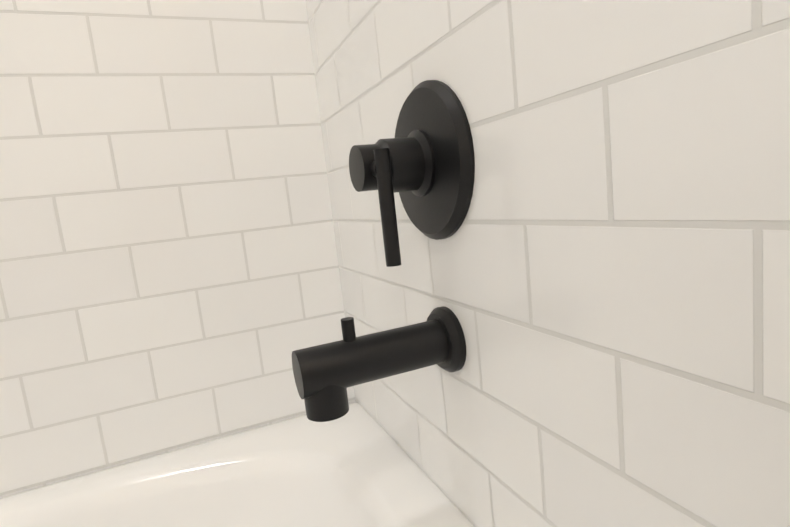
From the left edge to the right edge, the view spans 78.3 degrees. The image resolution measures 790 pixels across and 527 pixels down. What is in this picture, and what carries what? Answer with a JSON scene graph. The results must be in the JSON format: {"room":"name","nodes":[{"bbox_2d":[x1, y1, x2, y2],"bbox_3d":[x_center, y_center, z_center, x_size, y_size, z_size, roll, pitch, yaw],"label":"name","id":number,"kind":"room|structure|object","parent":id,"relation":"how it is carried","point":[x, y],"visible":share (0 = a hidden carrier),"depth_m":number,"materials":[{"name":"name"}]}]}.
{"room":"bathroom","nodes":[
{"label":"bathroom","id":0,"kind":"room"},
{"bbox_3d":[-0.134,0.873,-0.741,1.724,0.097,3.150,-9,8,-22],"label":"floor","id":1,"kind":"structure","parent":0,"visible":0},
{"bbox_2d":[0,403,473,526],"bbox_3d":[-0.587,0.554,0.221,1.520,0.360,0.758,-9,8,-22],"label":"bathtub","id":2,"kind":"object","parent":1,"relation":"on","point":[355,466],"visible":0.9,"depth_m":0.65,"materials":[{"name":"white ceramic"}]},
{"bbox_3d":[-0.873,-0.527,0.478,1.524,2.480,0.100,-9,8,-22],"label":"wall","id":3,"kind":"structure","parent":0,"visible":0},
{"bbox_2d":[0,0,355,497],"bbox_3d":[-0.870,-0.695,0.404,1.524,2.130,0.009,-9,8,-22],"label":"wall tile","id":4,"kind":"structure","parent":3,"relation":"attached to","point":[170,281],"depth_m":0.69,"materials":[{"name":"white tile"}]},
{"bbox_3d":[0.469,-0.522,-0.610,0.100,2.480,3.150,-9,8,-22],"label":"wall","id":5,"kind":"structure","parent":0,"visible":0},
{"bbox_2d":[306,0,789,526],"bbox_3d":[0.009,-0.601,0.324,0.009,2.480,0.846,-9,8,-22],"label":"wall tile","id":6,"kind":"structure","parent":5,"relation":"attached to","point":[602,272],"depth_m":0.29,"materials":[{"name":"white tile"}]},
{"bbox_2d":[292,306,465,421],"bbox_3d":[-0.016,0.085,0.447,0.150,0.080,0.064,-9,8,-22],"label":"tub spout","id":7,"kind":"object","parent":6,"relation":"attached to","point":[326,375],"visible":1,"depth_m":0.43,"materials":[{"name":"black metal"}]},
{"bbox_2d":[349,80,474,266],"bbox_3d":[0.001,-0.082,0.438,0.076,0.157,0.144,-9,8,-22],"label":"shower valve","id":8,"kind":"object","parent":6,"relation":"attached to","point":[422,162],"visible":1,"depth_m":0.41,"materials":[{"name":"black metal"}]}
]}

